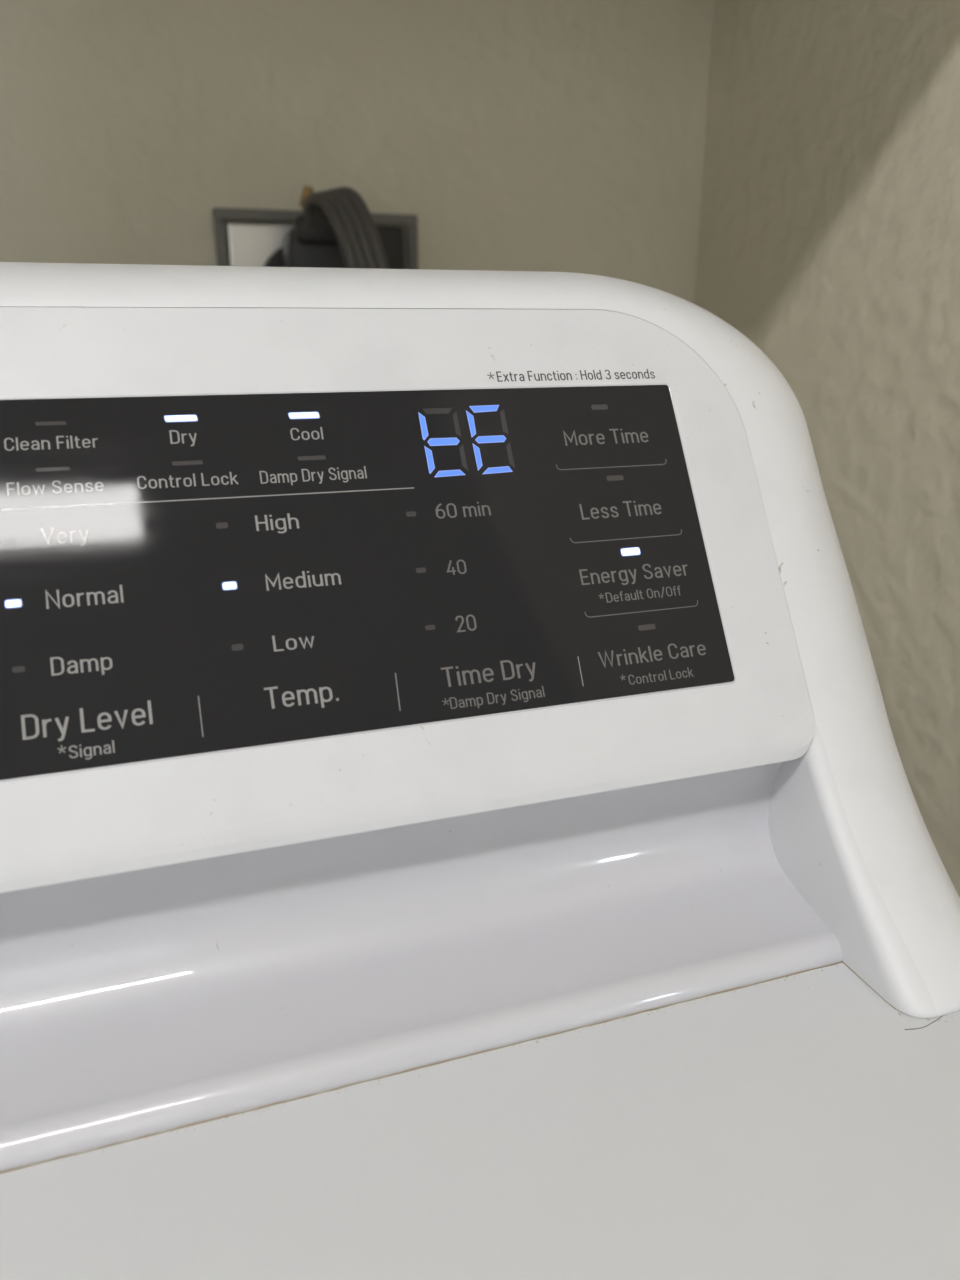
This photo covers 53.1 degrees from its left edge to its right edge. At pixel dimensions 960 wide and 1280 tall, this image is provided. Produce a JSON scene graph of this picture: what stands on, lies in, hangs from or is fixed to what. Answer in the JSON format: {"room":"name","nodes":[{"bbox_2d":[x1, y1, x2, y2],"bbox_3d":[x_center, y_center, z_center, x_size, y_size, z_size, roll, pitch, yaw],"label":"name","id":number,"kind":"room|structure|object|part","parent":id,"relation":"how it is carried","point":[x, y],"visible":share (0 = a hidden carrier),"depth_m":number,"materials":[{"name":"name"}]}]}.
{"room":"laundry room","nodes":[
{"label":"laundry room","id":0,"kind":"room"},
{"bbox_2d":[0,0,714,303],"bbox_3d":[-1.082,-0.203,0.257,2.558,2.446,0.100,-6,20,-18],"label":"wall","id":1,"kind":"structure","parent":0,"point":[518,135],"depth_m":0.54,"materials":[{"name":"beige paint"}]},
{"bbox_2d":[213,208,417,268],"bbox_3d":[-0.092,-0.187,0.564,0.116,0.118,0.008,-6,20,-18],"label":"wall outlet","id":2,"kind":"object","parent":1,"relation":"attached to","point":[249,244],"visible":0.18,"depth_m":0.54,"materials":[{"name":"grey plastic"}]},
{"bbox_2d":[263,246,282,266],"bbox_3d":[-0.100,-0.201,0.554,0.054,0.054,0.004,-6,20,-18],"label":"receptacle","id":3,"kind":"object","parent":2,"relation":"attached to","point":[272,255],"depth_m":0.54,"materials":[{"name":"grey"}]},
{"bbox_3d":[-0.092,-0.188,0.566,0.102,0.104,0.004,-6,20,-18],"label":"plate","id":4,"kind":"part","parent":2,"relation":"part of","materials":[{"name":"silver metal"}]},
{"bbox_2d":[282,185,404,268],"bbox_3d":[-0.069,-0.120,0.549,0.065,0.252,0.081,-6,20,-18],"label":"plug","id":5,"kind":"object","parent":1,"relation":"attached to","point":[336,228],"visible":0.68,"depth_m":0.50,"materials":[{"name":"black rubber"},{"name":"black plastic"},{"name":"brass"}]},
{"bbox_3d":[-0.068,-0.115,0.535,0.065,0.251,0.038,10,21,27],"label":"power cord","id":6,"kind":"part","parent":5,"relation":"part of","materials":[{"name":"grey plastic"}]},
{"bbox_2d":[694,0,959,896],"bbox_3d":[0.325,-0.204,0.271,0.110,2.446,0.996,-6,20,-18],"label":"wall","id":7,"kind":"structure","parent":0,"point":[829,234],"depth_m":0.49,"materials":[{"name":"beige paint"}]},
{"bbox_3d":[0.258,1.298,-0.192,4.500,0.100,2.696,-6,20,-18],"label":"floor","id":8,"kind":"structure","parent":0,"visible":0},
{"bbox_2d":[0,262,959,1279],"bbox_3d":[-0.168,0.529,0.161,0.710,1.127,0.735,-6,20,-18],"label":"dryer","id":9,"kind":"object","parent":8,"relation":"on","point":[404,673],"visible":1,"depth_m":0.21,"materials":[{"name":"white metal"}]},
{"bbox_2d":[2,537,14,543],"bbox_3d":[-0.094,-0.020,0.192,0.002,0.001,0.001,-6,20,-18],"label":"indicator light","id":10,"kind":"object","parent":9,"relation":"on","point":[5,540],"depth_m":0.19,"materials":[{"name":"grey plastic"}]},
{"bbox_2d":[6,600,20,606],"bbox_3d":[-0.092,-0.007,0.189,0.003,0.001,0.001,-6,20,-18],"label":"indicator light","id":11,"kind":"object","parent":9,"relation":"on","point":[9,603],"depth_m":0.19,"materials":[{"name":"white plastic"}]},
{"bbox_2d":[12,666,24,672],"bbox_3d":[-0.089,0.006,0.186,0.002,0.001,0.001,-6,20,-18],"label":"indicator light","id":12,"kind":"object","parent":9,"relation":"attached to","point":[15,669],"depth_m":0.19,"materials":[{"name":"grey plastic"}]},
{"bbox_2d":[35,421,65,425],"bbox_3d":[-0.089,-0.045,0.199,0.006,0.001,0.001,-6,20,-18],"label":"indicator light","id":13,"kind":"object","parent":9,"relation":"on","point":[37,423],"depth_m":0.20,"materials":[{"name":"grey plastic"}]},
{"bbox_2d":[36,467,69,471],"bbox_3d":[-0.088,-0.035,0.197,0.006,0.001,0.001,-6,20,-18],"label":"indicator light","id":14,"kind":"object","parent":9,"relation":"on","point":[38,469],"depth_m":0.20,"materials":[{"name":"grey plastic"}]},
{"bbox_2d":[165,415,196,420],"bbox_3d":[-0.065,-0.048,0.207,0.006,0.001,0.001,-6,20,-18],"label":"indicator light","id":15,"kind":"object","parent":9,"relation":"on","point":[167,417],"depth_m":0.21,"materials":[{"name":"white plastic"}]},
{"bbox_2d":[172,460,202,465],"bbox_3d":[-0.063,-0.038,0.206,0.006,0.001,0.001,-6,20,-18],"label":"indicator light","id":16,"kind":"object","parent":9,"relation":"on","point":[174,462],"depth_m":0.21,"materials":[{"name":"grey plastic"}]},
{"bbox_2d":[216,522,227,528],"bbox_3d":[-0.055,-0.024,0.204,0.002,0.001,0.001,-6,20,-18],"label":"indicator light","id":17,"kind":"object","parent":9,"relation":"on","point":[219,525],"depth_m":0.20,"materials":[{"name":"grey plastic"}]},
{"bbox_2d":[223,582,235,588],"bbox_3d":[-0.053,-0.011,0.202,0.003,0.001,0.001,-6,20,-18],"label":"indicator light","id":18,"kind":"object","parent":9,"relation":"on","point":[226,585],"depth_m":0.20,"materials":[{"name":"white plastic"}]},
{"bbox_2d":[232,644,243,650],"bbox_3d":[-0.050,0.002,0.199,0.002,0.001,0.001,-6,20,-18],"label":"indicator light","id":19,"kind":"object","parent":9,"relation":"attached to","point":[235,647],"depth_m":0.20,"materials":[{"name":"grey plastic"}]},
{"bbox_2d":[289,412,318,417],"bbox_3d":[-0.040,-0.050,0.216,0.006,0.001,0.001,-6,20,-18],"label":"indicator light","id":20,"kind":"object","parent":9,"relation":"on","point":[291,414],"depth_m":0.22,"materials":[{"name":"white plastic"}]},
{"bbox_2d":[298,455,325,459],"bbox_3d":[-0.037,-0.041,0.214,0.006,0.001,0.001,-6,20,-18],"label":"indicator light","id":21,"kind":"object","parent":9,"relation":"on","point":[300,457],"depth_m":0.21,"materials":[{"name":"grey plastic"}]},
{"bbox_3d":[-0.221,0.002,0.148,0.583,0.067,0.041,-6,20,-18],"label":"display panel","id":22,"kind":"part","parent":9,"relation":"part of","materials":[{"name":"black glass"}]},
{"bbox_3d":[-0.222,0.003,0.151,0.623,0.106,0.067,-6,20,-18],"label":"fascia plate","id":23,"kind":"part","parent":9,"relation":"part of","materials":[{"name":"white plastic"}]},
{"bbox_2d":[406,511,415,516],"bbox_3d":[-0.016,-0.029,0.217,0.002,0.001,0.001,-6,20,-18],"label":"indicator light","id":24,"kind":"object","parent":9,"relation":"on","point":[408,513],"depth_m":0.22,"materials":[{"name":"grey plastic"}]},
{"bbox_2d":[416,568,425,572],"bbox_3d":[-0.013,-0.016,0.215,0.002,0.001,0.001,-6,20,-18],"label":"indicator light","id":25,"kind":"object","parent":9,"relation":"attached to","point":[418,570],"depth_m":0.21,"materials":[{"name":"grey plastic"}]},
{"bbox_2d":[425,625,434,629],"bbox_3d":[-0.011,-0.003,0.212,0.002,0.001,0.001,-6,20,-18],"label":"indicator light","id":26,"kind":"object","parent":9,"relation":"attached to","point":[427,627],"depth_m":0.21,"materials":[{"name":"grey plastic"}]},
{"bbox_2d":[0,963,959,1279],"bbox_3d":[-0.167,0.158,0.035,0.710,0.030,0.735,-6,20,-18],"label":"dryer top","id":27,"kind":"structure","parent":9,"relation":"on","point":[824,1143],"depth_m":0.17,"materials":[{"name":"white metal"}]},
{"bbox_2d":[591,404,607,409],"bbox_3d":[0.030,-0.058,0.238,0.004,0.001,0.001,-6,20,-18],"label":"indicator light","id":28,"kind":"object","parent":9,"relation":"on","point":[593,406],"depth_m":0.24,"materials":[{"name":"grey plastic"}]},
{"bbox_2d":[606,475,623,480],"bbox_3d":[0.033,-0.040,0.235,0.005,0.001,0.001,-6,20,-18],"label":"indicator light","id":29,"kind":"object","parent":9,"relation":"on","point":[608,477],"depth_m":0.23,"materials":[{"name":"grey plastic"}]},
{"bbox_2d":[621,548,639,554],"bbox_3d":[0.036,-0.021,0.231,0.005,0.001,0.001,-6,20,-18],"label":"indicator light","id":30,"kind":"object","parent":9,"relation":"on","point":[624,551],"depth_m":0.23,"materials":[{"name":"white plastic"}]},
{"bbox_2d":[638,624,655,630],"bbox_3d":[0.040,-0.003,0.228,0.004,0.001,0.001,-6,20,-18],"label":"indicator light","id":31,"kind":"object","parent":9,"relation":"attached to","point":[641,627],"depth_m":0.23,"materials":[{"name":"grey plastic"}]},
{"bbox_2d":[905,1015,943,1029],"bbox_3d":[0.097,0.084,0.210,0.012,0.001,0.001,-8,20,-23],"label":"hair","id":32,"kind":"object","parent":9,"relation":"on","point":[943,1015],"visible":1,"depth_m":0.21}
]}

